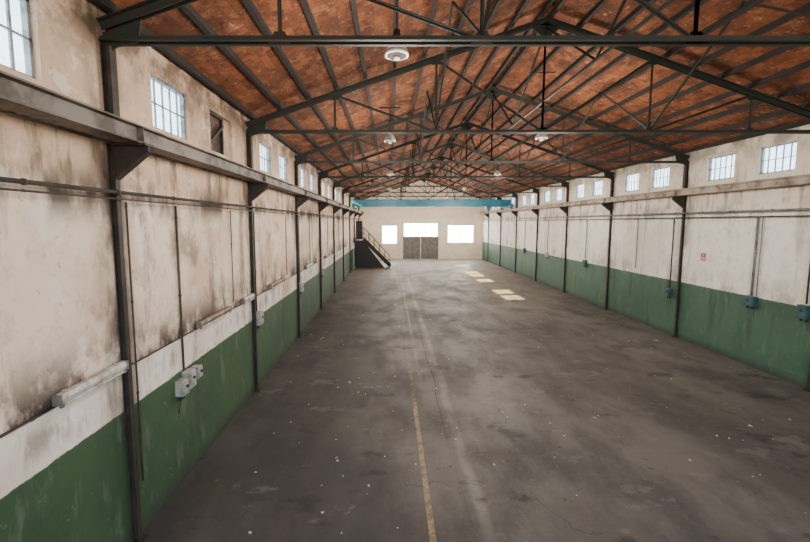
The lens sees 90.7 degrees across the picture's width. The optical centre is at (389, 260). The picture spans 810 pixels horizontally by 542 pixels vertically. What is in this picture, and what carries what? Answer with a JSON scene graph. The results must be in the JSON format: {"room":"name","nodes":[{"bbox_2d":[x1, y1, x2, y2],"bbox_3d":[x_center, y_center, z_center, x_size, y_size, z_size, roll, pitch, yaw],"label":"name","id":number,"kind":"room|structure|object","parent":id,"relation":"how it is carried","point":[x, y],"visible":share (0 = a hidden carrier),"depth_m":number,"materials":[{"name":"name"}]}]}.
{"room":"warehouse","nodes":[
{"label":"warehouse","id":0,"kind":"room"},
{"bbox_2d":[0,0,359,541],"bbox_3d":[-3.400,-1.069,19.738,0.200,6.545,49.500,0,6,0],"label":"wall","id":1,"kind":"structure","parent":0,"point":[64,477],"depth_m":4.90,"materials":[{"name":"paint"}]},
{"bbox_2d":[0,0,35,78],"bbox_3d":[-3.400,-2.021,3.251,0.080,0.740,1.020,0,6,0],"label":"window","id":2,"kind":"structure","parent":1,"relation":"in","point":[16,43],"depth_m":3.66,"materials":[{"name":"glass"}]},
{"bbox_2d":[0,371,121,438],"bbox_3d":[-3.270,1.791,0.080,0.039,0.039,9.615,0,6,0],"label":"conduit","id":3,"kind":"object","parent":1,"relation":"attached to","point":[33,418],"visible":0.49,"depth_m":3.59,"materials":[{"name":"grey metal"}]},
{"bbox_2d":[51,360,128,408],"bbox_3d":[-3.231,1.317,4.346,0.135,0.135,1.000,0,6,0],"label":"fluorescent light fixture","id":4,"kind":"object","parent":1,"relation":"attached to","point":[58,400],"visible":1,"depth_m":4.23,"materials":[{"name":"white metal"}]},
{"bbox_2d":[125,202,143,480],"bbox_3d":[-3.270,1.089,5.128,0.034,3.650,0.034,0,6,0],"label":"conduit","id":5,"kind":"object","parent":1,"relation":"attached to","point":[126,205],"visible":1,"depth_m":5.11,"materials":[{"name":"grey metal"}]},
{"bbox_2d":[150,74,185,139],"bbox_3d":[-3.400,-2.290,6.048,0.080,0.740,1.020,0,6,0],"label":"window","id":6,"kind":"structure","parent":1,"relation":"in","point":[168,110],"depth_m":6.12,"materials":[{"name":"glass"}]},
{"bbox_2d":[174,206,184,369],"bbox_3d":[-3.270,0.446,6.221,0.047,2.580,0.047,2,6,22],"label":"conduit","id":7,"kind":"object","parent":1,"relation":"attached to","point":[175,207],"visible":1,"depth_m":6.21,"materials":[{"name":"grey metal"}]},
{"bbox_2d":[175,378,188,413],"bbox_3d":[-3.213,2.103,6.230,0.170,0.521,0.160,0,6,0],"label":"electrical box","id":8,"kind":"object","parent":1,"relation":"attached to","point":[182,384],"visible":1,"depth_m":6.15,"materials":[{"name":"grey metal"}]},
{"bbox_2d":[181,368,196,389],"bbox_3d":[-3.213,1.892,6.431,0.170,0.280,0.200,0,6,0],"label":"electrical box","id":9,"kind":"object","parent":1,"relation":"attached to","point":[190,373],"visible":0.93,"depth_m":6.37,"materials":[{"name":"grey metal"}]},
{"bbox_2d":[131,299,250,364],"bbox_3d":[-3.270,1.100,7.254,0.028,0.028,4.430,0,6,0],"label":"conduit","id":10,"kind":"object","parent":1,"relation":"attached to","point":[250,299],"visible":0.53,"depth_m":5.87,"materials":[{"name":"grey metal"}]},
{"bbox_2d":[190,364,202,378],"bbox_3d":[-3.213,1.849,6.678,0.170,0.200,0.160,0,6,0],"label":"electrical box","id":11,"kind":"object","parent":1,"relation":"attached to","point":[199,368],"visible":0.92,"depth_m":6.64,"materials":[{"name":"grey metal"}]},
{"bbox_2d":[196,306,231,328],"bbox_3d":[-3.231,1.027,7.357,0.135,0.135,1.290,0,6,0],"label":"fluorescent light fixture","id":12,"kind":"object","parent":1,"relation":"attached to","point":[215,316],"visible":1,"depth_m":7.22,"materials":[{"name":"plastic"}]},
{"bbox_2d":[210,111,229,156],"bbox_3d":[-3.393,-2.464,7.853,0.095,0.740,1.034,0,6,0],"label":"window","id":13,"kind":"structure","parent":1,"relation":"in","point":[219,128],"depth_m":7.99,"materials":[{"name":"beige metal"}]},
{"bbox_2d":[230,210,233,301],"bbox_3d":[-3.270,-0.094,8.279,0.026,1.900,0.026,2,6,22],"label":"conduit","id":14,"kind":"object","parent":1,"relation":"attached to","point":[230,210],"visible":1,"depth_m":8.27,"materials":[{"name":"grey metal"}]},
{"bbox_2d":[240,293,254,304],"bbox_3d":[-3.231,0.854,9.049,0.135,0.135,0.690,0,6,0],"label":"fluorescent light fixture","id":15,"kind":"object","parent":1,"relation":"attached to","point":[246,299],"visible":1,"depth_m":8.98,"materials":[{"name":"white plastic"}]},
{"bbox_2d":[253,212,256,310],"bbox_3d":[-3.270,0.031,9.698,0.041,2.420,0.041,2,6,22],"label":"conduit","id":16,"kind":"object","parent":1,"relation":"attached to","point":[253,212],"visible":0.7,"depth_m":9.68,"materials":[{"name":"grey metal"}]},
{"bbox_2d":[256,311,263,332],"bbox_3d":[-3.213,1.551,9.874,0.170,0.601,0.280,0,6,0],"label":"electrical box","id":17,"kind":"object","parent":1,"relation":"attached to","point":[259,314],"visible":0.91,"depth_m":9.75,"materials":[{"name":"grey metal"}]},
{"bbox_2d":[260,142,269,173],"bbox_3d":[-3.400,-2.734,10.657,0.080,0.740,1.020,0,6,0],"label":"window","id":18,"kind":"structure","parent":1,"relation":"in","point":[264,150],"depth_m":10.81,"materials":[{"name":"glass"}]},
{"bbox_2d":[268,278,284,288],"bbox_3d":[-3.231,0.631,11.363,0.135,0.135,1.340,0,6,0],"label":"fluorescent light fixture","id":19,"kind":"object","parent":1,"relation":"attached to","point":[276,283],"visible":1,"depth_m":11.21,"materials":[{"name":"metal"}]},
{"bbox_2d":[279,154,286,180],"bbox_3d":[-3.400,-2.909,12.469,0.080,0.740,1.020,0,6,0],"label":"window","id":20,"kind":"structure","parent":1,"relation":"in","point":[283,175],"depth_m":12.61,"materials":[{"name":"glass"}]},
{"bbox_2d":[285,214,286,270],"bbox_3d":[-3.270,-0.511,12.609,0.034,1.900,0.034,2,6,22],"label":"conduit","id":21,"kind":"object","parent":1,"relation":"attached to","point":[285,214],"visible":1,"depth_m":12.60,"materials":[{"name":"grey metal"}]},
{"bbox_2d":[298,215,299,281],"bbox_3d":[-3.270,-0.418,14.406,0.041,2.430,0.041,2,6,22],"label":"conduit","id":22,"kind":"object","parent":1,"relation":"attached to","point":[298,215],"visible":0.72,"depth_m":14.40,"materials":[{"name":"grey metal"}]},
{"bbox_2d":[300,283,303,296],"bbox_3d":[-3.213,1.099,14.572,0.170,0.581,0.250,0,6,0],"label":"electrical box","id":23,"kind":"object","parent":1,"relation":"attached to","point":[301,284],"visible":0.93,"depth_m":14.45,"materials":[{"name":"grey metal"}]},
{"bbox_2d":[300,167,304,187],"bbox_3d":[-3.400,-3.178,15.266,0.080,0.740,1.020,0,6,0],"label":"window","id":24,"kind":"structure","parent":1,"relation":"in","point":[302,171],"depth_m":15.59,"materials":[{"name":"glass"}]},
{"bbox_2d":[305,262,313,268],"bbox_3d":[-3.231,0.190,15.942,0.135,0.135,1.340,0,6,0],"label":"fluorescent light fixture","id":25,"kind":"object","parent":1,"relation":"attached to","point":[309,265],"visible":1,"depth_m":15.84,"materials":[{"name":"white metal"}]},
{"bbox_2d":[310,173,313,191],"bbox_3d":[-3.400,-3.352,17.077,0.080,0.740,1.020,0,6,0],"label":"window","id":26,"kind":"structure","parent":1,"relation":"in","point":[311,175],"depth_m":17.29,"materials":[{"name":"glass"}]},
{"bbox_2d":[364,178,483,198],"bbox_3d":[3.500,-7.208,41.339,13.592,2.665,0.201,0,6,0],"label":"roof truss","id":27,"kind":"object","parent":1,"relation":"on","point":[424,179],"depth_m":41.29,"materials":[{"name":"black metal"}]},
{"bbox_2d":[354,172,501,199],"bbox_3d":[3.500,-6.764,36.731,13.592,2.665,0.201,0,6,0],"label":"roof truss","id":28,"kind":"object","parent":1,"relation":"on","point":[356,198],"depth_m":36.79,"materials":[{"name":"black metal"}]},
{"bbox_2d":[349,165,517,198],"bbox_3d":[3.500,-6.321,32.122,13.592,2.665,0.201,0,6,0],"label":"roof truss","id":29,"kind":"object","parent":1,"relation":"on","point":[433,167],"depth_m":32.17,"materials":[{"name":"black metal"}]},
{"bbox_2d":[342,156,538,194],"bbox_3d":[3.500,-5.877,27.513,13.592,2.665,0.201,0,6,0],"label":"roof truss","id":30,"kind":"object","parent":1,"relation":"on","point":[346,190],"depth_m":27.53,"materials":[{"name":"black metal"}]},
{"bbox_2d":[333,142,568,189],"bbox_3d":[3.500,-5.433,22.905,13.592,2.665,0.201,0,6,0],"label":"roof truss","id":31,"kind":"object","parent":1,"relation":"on","point":[563,183],"depth_m":22.93,"materials":[{"name":"black metal"}]},
{"bbox_2d":[96,0,809,57],"bbox_3d":[3.500,-3.658,4.470,13.592,2.665,0.201,0,6,0],"label":"roof truss","id":32,"kind":"object","parent":1,"relation":"on","point":[122,27],"depth_m":4.54,"materials":[{"name":"black metal"}]},
{"bbox_2d":[318,121,613,180],"bbox_3d":[3.500,-4.989,18.296,13.592,2.665,0.201,0,6,0],"label":"roof truss","id":33,"kind":"object","parent":1,"relation":"on","point":[608,174],"depth_m":18.32,"materials":[{"name":"black metal"}]},
{"bbox_2d":[294,87,689,166],"bbox_3d":[3.500,-4.546,13.687,13.592,2.665,0.201,0,6,0],"label":"roof truss","id":34,"kind":"object","parent":1,"relation":"on","point":[681,158],"depth_m":13.71,"materials":[{"name":"black metal"}]},
{"bbox_2d":[245,16,809,139],"bbox_3d":[3.500,-4.102,9.079,13.592,2.665,0.201,0,6,0],"label":"roof truss","id":35,"kind":"object","parent":1,"relation":"on","point":[255,126],"depth_m":9.11,"materials":[{"name":"black metal"}]},
{"bbox_2d":[360,180,482,258],"bbox_3d":[3.500,-4.592,44.374,13.600,8.835,0.380,0,6,0],"label":"wall","id":36,"kind":"structure","parent":0,"point":[373,218],"depth_m":44.28,"materials":[{"name":"paint"}]},
{"bbox_2d":[382,225,396,243],"bbox_3d":[-0.050,-2.935,44.564,1.700,2.100,0.080,0,6,0],"label":"window","id":37,"kind":"structure","parent":36,"relation":"in","point":[389,232],"depth_m":44.58,"materials":[{"name":"glass"}]},
{"bbox_2d":[403,223,438,258],"bbox_3d":[3.425,-2.236,44.606,3.944,4.094,0.170,0,6,0],"label":"door","id":38,"kind":"structure","parent":36,"relation":"in","point":[415,235],"depth_m":44.57,"materials":[{"name":"metal"}]},
{"bbox_2d":[448,225,473,242],"bbox_3d":[7.850,-3.009,44.557,2.900,2.050,0.080,0,6,0],"label":"window","id":39,"kind":"structure","parent":36,"relation":"in","point":[456,233],"depth_m":44.58,"materials":[{"name":"glass"}]},
{"bbox_2d":[93,0,809,198],"bbox_3d":[3.500,-5.455,19.316,14.600,2.593,50.500,0,6,0],"label":"ceiling","id":40,"kind":"structure","parent":0,"point":[226,17],"depth_m":9.62,"materials":[{"name":"wood"}]},
{"bbox_2d":[379,107,400,142],"bbox_3d":[0.000,-4.058,11.966,0.567,1.044,0.350,3,6,30],"label":"lamp","id":41,"kind":"object","parent":40,"relation":"hanging from","point":[389,138],"visible":0.91,"depth_m":11.90,"materials":[{"name":"white metal"}]},
{"bbox_2d":[384,155,395,175],"bbox_3d":[0.000,-4.872,20.427,0.567,1.044,0.350,3,6,30],"label":"lamp","id":42,"kind":"object","parent":40,"relation":"hanging from","point":[389,172],"visible":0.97,"depth_m":20.37,"materials":[{"name":"white metal"}]},
{"bbox_2d":[385,0,408,60],"bbox_3d":[0.100,-3.480,5.793,0.567,1.077,0.350,3,6,30],"label":"lamp","id":43,"kind":"object","parent":40,"relation":"hanging from","point":[392,53],"visible":0.7,"depth_m":5.77,"materials":[{"name":"white metal"}]},
{"bbox_2d":[92,0,809,198],"bbox_3d":[3.500,-5.414,19.320,13.420,2.312,49.500,0,6,0],"label":"roof","id":44,"kind":"structure","parent":40,"relation":"attached to","point":[109,6],"depth_m":9.95,"materials":[{"name":"metal"}]},
{"bbox_2d":[460,169,468,189],"bbox_3d":[5.500,-6.005,29.561,0.567,1.548,0.350,3,6,30],"label":"lamp","id":45,"kind":"object","parent":40,"relation":"hanging from","point":[463,188],"visible":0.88,"depth_m":29.50,"materials":[{"name":"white metal"}]},
{"bbox_2d":[492,145,504,175],"bbox_3d":[5.500,-5.123,20.403,0.567,1.548,0.350,3,6,30],"label":"lamp","id":46,"kind":"object","parent":40,"relation":"hanging from","point":[497,172],"visible":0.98,"depth_m":20.35,"materials":[{"name":"white metal"}]},
{"bbox_2d":[533,72,554,140],"bbox_3d":[4.400,-4.454,11.526,0.567,1.917,0.350,3,6,30],"label":"lamp","id":47,"kind":"object","parent":40,"relation":"hanging from","point":[541,137],"visible":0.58,"depth_m":11.48,"materials":[{"name":"white metal"}]},
{"bbox_2d":[142,259,809,541],"bbox_3d":[3.500,2.465,18.220,14.200,0.200,53.800,0,6,0],"label":"floor","id":48,"kind":"structure","parent":0,"point":[632,486],"depth_m":7.81,"materials":[{"name":"concrete"}]},
{"bbox_2d":[99,37,153,541],"bbox_3d":[-3.060,0.535,4.874,0.480,6.200,0.180,0,6,0],"label":"steel column","id":49,"kind":"structure","parent":48,"relation":"on","point":[122,158],"depth_m":4.80,"materials":[{"name":"black metal"}]},
{"bbox_2d":[0,188,356,219],"bbox_3d":[-3.170,-2.162,19.633,0.028,0.047,49.300,0,6,0],"label":"conduit","id":50,"kind":"object","parent":49,"relation":"attached to","point":[7,189],"visible":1,"depth_m":4.59,"materials":[{"name":"grey metal"}]},
{"bbox_2d":[0,70,362,213],"bbox_3d":[-3.075,-2.920,19.550,0.410,0.234,49.480,0,6,0],"label":"beam","id":51,"kind":"structure","parent":49,"relation":"on","point":[20,98],"depth_m":4.21,"materials":[{"name":"grey metal"}]},
{"bbox_2d":[352,199,513,214],"bbox_3d":[3.500,-4.599,34.267,13.220,1.372,3.100,0,6,0],"label":"crane","id":52,"kind":"object","parent":51,"relation":"on","point":[487,203],"visible":0.94,"depth_m":33.43,"materials":[{"name":"blue paint"}]},
{"bbox_2d":[246,131,269,391],"bbox_3d":[-3.060,0.092,9.482,0.480,6.200,0.180,0,6,0],"label":"steel column","id":53,"kind":"structure","parent":48,"relation":"on","point":[255,190],"depth_m":9.42,"materials":[{"name":"black metal"}]},
{"bbox_2d":[0,176,361,219],"bbox_3d":[-3.160,-2.241,19.625,0.062,0.062,49.300,0,6,0],"label":"conduit","id":54,"kind":"object","parent":53,"relation":"attached to","point":[22,181],"visible":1,"depth_m":4.56,"materials":[{"name":"grey metal"}]},
{"bbox_2d":[294,161,308,337],"bbox_3d":[-3.060,-0.352,14.091,0.480,6.200,0.180,0,6,0],"label":"steel column","id":55,"kind":"structure","parent":48,"relation":"on","point":[299,200],"depth_m":14.04,"materials":[{"name":"black metal"}]},
{"bbox_2d":[318,178,328,309],"bbox_3d":[-3.060,-0.796,18.700,0.480,6.200,0.180,0,6,0],"label":"steel column","id":56,"kind":"structure","parent":48,"relation":"on","point":[322,206],"depth_m":18.65,"materials":[{"name":"black metal"}]},
{"bbox_2d":[333,187,340,292],"bbox_3d":[-3.060,-1.240,23.308,0.480,6.200,0.180,0,6,0],"label":"steel column","id":57,"kind":"structure","parent":48,"relation":"on","point":[335,209],"depth_m":23.23,"materials":[{"name":"black metal"}]},
{"bbox_2d":[342,193,348,280],"bbox_3d":[-3.060,-1.683,27.917,0.480,6.200,0.180,0,6,0],"label":"steel column","id":58,"kind":"structure","parent":48,"relation":"on","point":[344,211],"depth_m":27.78,"materials":[{"name":"black metal"}]},
{"bbox_2d":[349,198,354,272],"bbox_3d":[-3.060,-2.127,32.526,0.480,6.200,0.180,0,6,0],"label":"steel column","id":59,"kind":"structure","parent":48,"relation":"on","point":[350,212],"depth_m":32.47,"materials":[{"name":"black metal"}]},
{"bbox_2d":[354,208,358,242],"bbox_3d":[-3.060,-2.571,37.135,0.480,6.200,0.180,0,6,0],"label":"steel column","id":60,"kind":"structure","parent":48,"relation":"on","point":[355,214],"depth_m":37.04,"materials":[{"name":"black metal"}]},
{"bbox_2d":[355,231,390,267],"bbox_3d":[-1.501,-1.373,37.732,3.259,3.700,3.620,0,6,0],"label":"staircase","id":61,"kind":"structure","parent":48,"relation":"on","point":[364,257],"depth_m":36.11,"materials":[{"name":"black metal"}]},
{"bbox_2d":[356,221,362,237],"bbox_3d":[-2.820,-2.929,36.919,0.600,1.547,0.940,0,6,0],"label":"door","id":62,"kind":"structure","parent":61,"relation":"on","point":[359,224],"depth_m":36.48,"materials":[{"name":"black metal"}]},
{"bbox_2d":[485,210,488,261],"bbox_3d":[10.060,-3.015,41.743,0.480,6.200,0.180,0,6,0],"label":"steel column","id":63,"kind":"structure","parent":48,"relation":"on","point":[488,210],"depth_m":41.76,"materials":[{"name":"black metal"}]},
{"bbox_2d":[496,208,501,266],"bbox_3d":[10.060,-2.571,37.135,0.480,6.200,0.180,0,6,0],"label":"steel column","id":64,"kind":"structure","parent":48,"relation":"on","point":[498,214],"depth_m":37.12,"materials":[{"name":"black metal"}]},
{"bbox_2d":[216,274,805,533],"bbox_3d":[3.380,2.402,17.756,13.209,0.015,28.100,0,6,0],"label":"debris","id":65,"kind":"object","parent":48,"relation":"on","point":[554,457],"visible":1,"depth_m":8.34,"materials":[{"name":"paper"}]},
{"bbox_2d":[511,198,517,272],"bbox_3d":[10.060,-2.127,32.526,0.480,6.200,0.180,0,6,0],"label":"steel column","id":66,"kind":"structure","parent":48,"relation":"on","point":[513,212],"depth_m":32.49,"materials":[{"name":"black metal"}]},
{"bbox_2d":[531,193,538,280],"bbox_3d":[10.060,-1.683,27.917,0.480,6.200,0.180,0,6,0],"label":"steel column","id":67,"kind":"structure","parent":48,"relation":"on","point":[536,211],"depth_m":27.89,"materials":[{"name":"black metal"}]},
{"bbox_2d":[560,187,568,292],"bbox_3d":[10.060,-1.240,23.308,0.480,6.200,0.180,0,6,0],"label":"steel column","id":68,"kind":"structure","parent":48,"relation":"on","point":[564,209],"depth_m":23.28,"materials":[{"name":"black metal"}]},
{"bbox_2d":[602,178,613,309],"bbox_3d":[10.060,-0.796,18.700,0.480,6.200,0.180,0,6,0],"label":"steel column","id":69,"kind":"structure","parent":48,"relation":"on","point":[609,206],"depth_m":18.63,"materials":[{"name":"black metal"}]},
{"bbox_2d":[671,163,688,337],"bbox_3d":[10.060,-0.352,14.091,0.480,6.200,0.180,0,6,0],"label":"steel column","id":70,"kind":"structure","parent":48,"relation":"on","point":[681,201],"depth_m":14.03,"materials":[{"name":"black metal"}]},
{"bbox_2d":[803,183,809,391],"bbox_3d":[10.060,0.092,9.482,0.480,6.200,0.180,0,6,0],"label":"steel column","id":71,"kind":"structure","parent":48,"relation":"on","point":[808,381],"depth_m":9.75,"materials":[{"name":"black metal"}]},
{"bbox_2d":[482,208,809,219],"bbox_3d":[10.150,-2.212,19.628,0.090,0.090,49.300,0,6,0],"label":"conduit","id":72,"kind":"object","parent":71,"relation":"attached to","point":[791,209],"visible":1,"depth_m":13.39,"materials":[{"name":"grey metal"}]},
{"bbox_3d":[10.060,0.979,0.265,0.480,6.200,0.180,0,6,0],"label":"steel column","id":73,"kind":"structure","parent":48,"relation":"on","visible":0},
{"bbox_2d":[480,174,809,213],"bbox_3d":[10.075,-2.920,19.550,0.410,0.234,49.480,0,6,0],"label":"beam","id":74,"kind":"structure","parent":73,"relation":"on","point":[797,180],"depth_m":13.10,"materials":[{"name":"metal"}]},
{"bbox_2d":[503,215,809,220],"bbox_3d":[10.160,-2.052,19.644,0.050,0.050,49.300,0,6,0],"label":"conduit","id":75,"kind":"object","parent":73,"relation":"attached to","point":[772,215],"visible":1,"depth_m":13.33,"materials":[{"name":"grey metal"}]},
{"bbox_2d":[400,0,809,198],"bbox_3d":[3.500,-5.233,20.598,4.931,2.258,41.696,0,6,0],"label":"roof bracing","id":76,"kind":"structure","parent":0,"point":[599,55],"depth_m":8.37,"materials":[{"name":"black metal"}]},
{"bbox_2d":[482,124,809,388],"bbox_3d":[10.400,-1.069,19.738,0.200,6.545,49.500,0,6,0],"label":"wall","id":77,"kind":"structure","parent":0,"point":[713,317],"depth_m":13.53,"materials":[{"name":"paint"}]},
{"bbox_2d":[522,195,525,204],"bbox_3d":[10.400,-4.684,30.903,0.080,0.740,1.020,0,6,0],"label":"window","id":78,"kind":"structure","parent":77,"relation":"in","point":[524,196],"depth_m":31.13,"materials":[{"name":"glass"}]},
{"bbox_2d":[530,194,533,203],"bbox_3d":[10.400,-4.509,29.092,0.080,0.740,1.020,0,6,0],"label":"window","id":79,"kind":"structure","parent":77,"relation":"in","point":[531,195],"depth_m":29.27,"materials":[{"name":"glass"}]},
{"bbox_2d":[544,190,549,201],"bbox_3d":[10.400,-4.240,26.295,0.080,0.740,1.020,0,6,0],"label":"window","id":80,"kind":"structure","parent":77,"relation":"in","point":[547,193],"depth_m":26.42,"materials":[{"name":"glass"}]},
{"bbox_2d":[556,188,561,200],"bbox_3d":[10.400,-4.065,24.483,0.080,0.740,1.020,0,6,0],"label":"window","id":81,"kind":"structure","parent":77,"relation":"in","point":[558,191],"depth_m":24.59,"materials":[{"name":"glass"}]},
{"bbox_2d":[576,183,584,197],"bbox_3d":[10.400,-3.796,21.686,0.080,0.740,1.020,0,6,0],"label":"window","id":82,"kind":"structure","parent":77,"relation":"in","point":[581,187],"depth_m":21.77,"materials":[{"name":"glass"}]},
{"bbox_2d":[582,260,587,267],"bbox_3d":[10.213,0.227,21.018,0.170,0.581,0.300,0,6,0],"label":"electrical box","id":83,"kind":"object","parent":77,"relation":"attached to","point":[584,262],"visible":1,"depth_m":20.88,"materials":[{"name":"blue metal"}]},
{"bbox_2d":[585,220,587,258],"bbox_3d":[10.250,-1.122,20.889,0.052,2.030,0.052,2,6,22],"label":"conduit","id":84,"kind":"object","parent":77,"relation":"attached to","point":[587,220],"visible":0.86,"depth_m":20.87,"materials":[{"name":"grey metal"}]},
{"bbox_2d":[593,180,602,195],"bbox_3d":[10.400,-3.622,19.874,0.080,0.740,1.020,0,6,0],"label":"window","id":85,"kind":"structure","parent":77,"relation":"in","point":[598,185],"depth_m":19.99,"materials":[{"name":"glass"}]},
{"bbox_2d":[625,173,638,191],"bbox_3d":[10.400,-3.352,17.077,0.080,0.740,1.020,0,6,0],"label":"window","id":86,"kind":"structure","parent":77,"relation":"in","point":[632,180],"depth_m":17.18,"materials":[{"name":"glass"}]},
{"bbox_2d":[635,219,638,267],"bbox_3d":[10.250,-0.710,16.608,0.039,2.030,0.039,2,6,22],"label":"conduit","id":87,"kind":"object","parent":77,"relation":"attached to","point":[638,219],"visible":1,"depth_m":16.61,"materials":[{"name":"grey metal"}]},
{"bbox_2d":[652,166,669,187],"bbox_3d":[10.400,-3.178,15.266,0.080,0.740,1.020,0,6,0],"label":"window","id":88,"kind":"structure","parent":77,"relation":"in","point":[661,175],"depth_m":15.35,"materials":[{"name":"glass"}]},
{"bbox_2d":[665,288,672,303],"bbox_3d":[10.213,1.288,14.691,0.170,0.561,0.220,0,6,0],"label":"electrical box","id":89,"kind":"object","parent":77,"relation":"attached to","point":[668,291],"visible":1,"depth_m":14.59,"materials":[{"name":"blue metal"}]},
{"bbox_2d":[669,219,674,287],"bbox_3d":[10.250,-0.260,14.542,0.052,2.530,0.052,2,6,22],"label":"conduit","id":90,"kind":"object","parent":77,"relation":"attached to","point":[674,219],"visible":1,"depth_m":14.53,"materials":[{"name":"grey metal"}]},
{"bbox_2d":[700,253,705,260],"bbox_3d":[10.291,-0.136,13.148,0.013,0.250,0.200,0,6,0],"label":"fire extinguisher sign","id":91,"kind":"object","parent":77,"relation":"attached to","point":[703,255],"visible":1,"depth_m":13.12,"materials":[{"name":"red plastic"}]},
{"bbox_2d":[709,153,734,180],"bbox_3d":[10.400,-2.909,12.469,0.080,0.740,1.020,0,6,0],"label":"window","id":92,"kind":"structure","parent":77,"relation":"in","point":[721,167],"depth_m":12.54,"materials":[{"name":"glass"}]},
{"bbox_2d":[742,295,757,314],"bbox_3d":[10.213,1.276,11.375,0.170,0.561,0.340,0,6,0],"label":"electrical box","id":93,"kind":"object","parent":77,"relation":"attached to","point":[752,301],"visible":1,"depth_m":11.29,"materials":[{"name":"blue metal"}]},
{"bbox_2d":[750,218,759,295],"bbox_3d":[10.250,-0.113,11.241,0.078,2.190,0.078,-2,6,-22],"label":"conduit","id":94,"kind":"object","parent":77,"relation":"attached to","point":[757,220],"visible":1,"depth_m":11.22,"materials":[{"name":"grey metal"}]},
{"bbox_2d":[756,218,763,296],"bbox_3d":[10.250,-0.099,11.092,0.039,2.190,0.039,-2,6,-22],"label":"conduit","id":95,"kind":"object","parent":77,"relation":"attached to","point":[762,218],"visible":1,"depth_m":11.08,"materials":[{"name":"grey metal"}]},
{"bbox_2d":[760,141,796,173],"bbox_3d":[10.400,-2.734,10.657,0.080,0.740,1.020,0,6,0],"label":"window","id":96,"kind":"structure","parent":77,"relation":"in","point":[781,157],"depth_m":10.70,"materials":[{"name":"glass"}]},
{"bbox_2d":[796,304,809,324],"bbox_3d":[10.213,1.398,9.900,0.170,0.621,0.250,0,6,0],"label":"electrical box","id":97,"kind":"object","parent":77,"relation":"attached to","point":[803,311],"visible":1,"depth_m":9.83,"materials":[{"name":"blue metal"}]},
{"bbox_2d":[805,261,809,303],"bbox_3d":[10.250,0.001,9.745,0.052,2.130,0.052,2,6,22],"label":"conduit","id":98,"kind":"object","parent":77,"relation":"attached to","point":[808,281],"visible":1,"depth_m":9.80,"materials":[{"name":"grey metal"}]}
]}

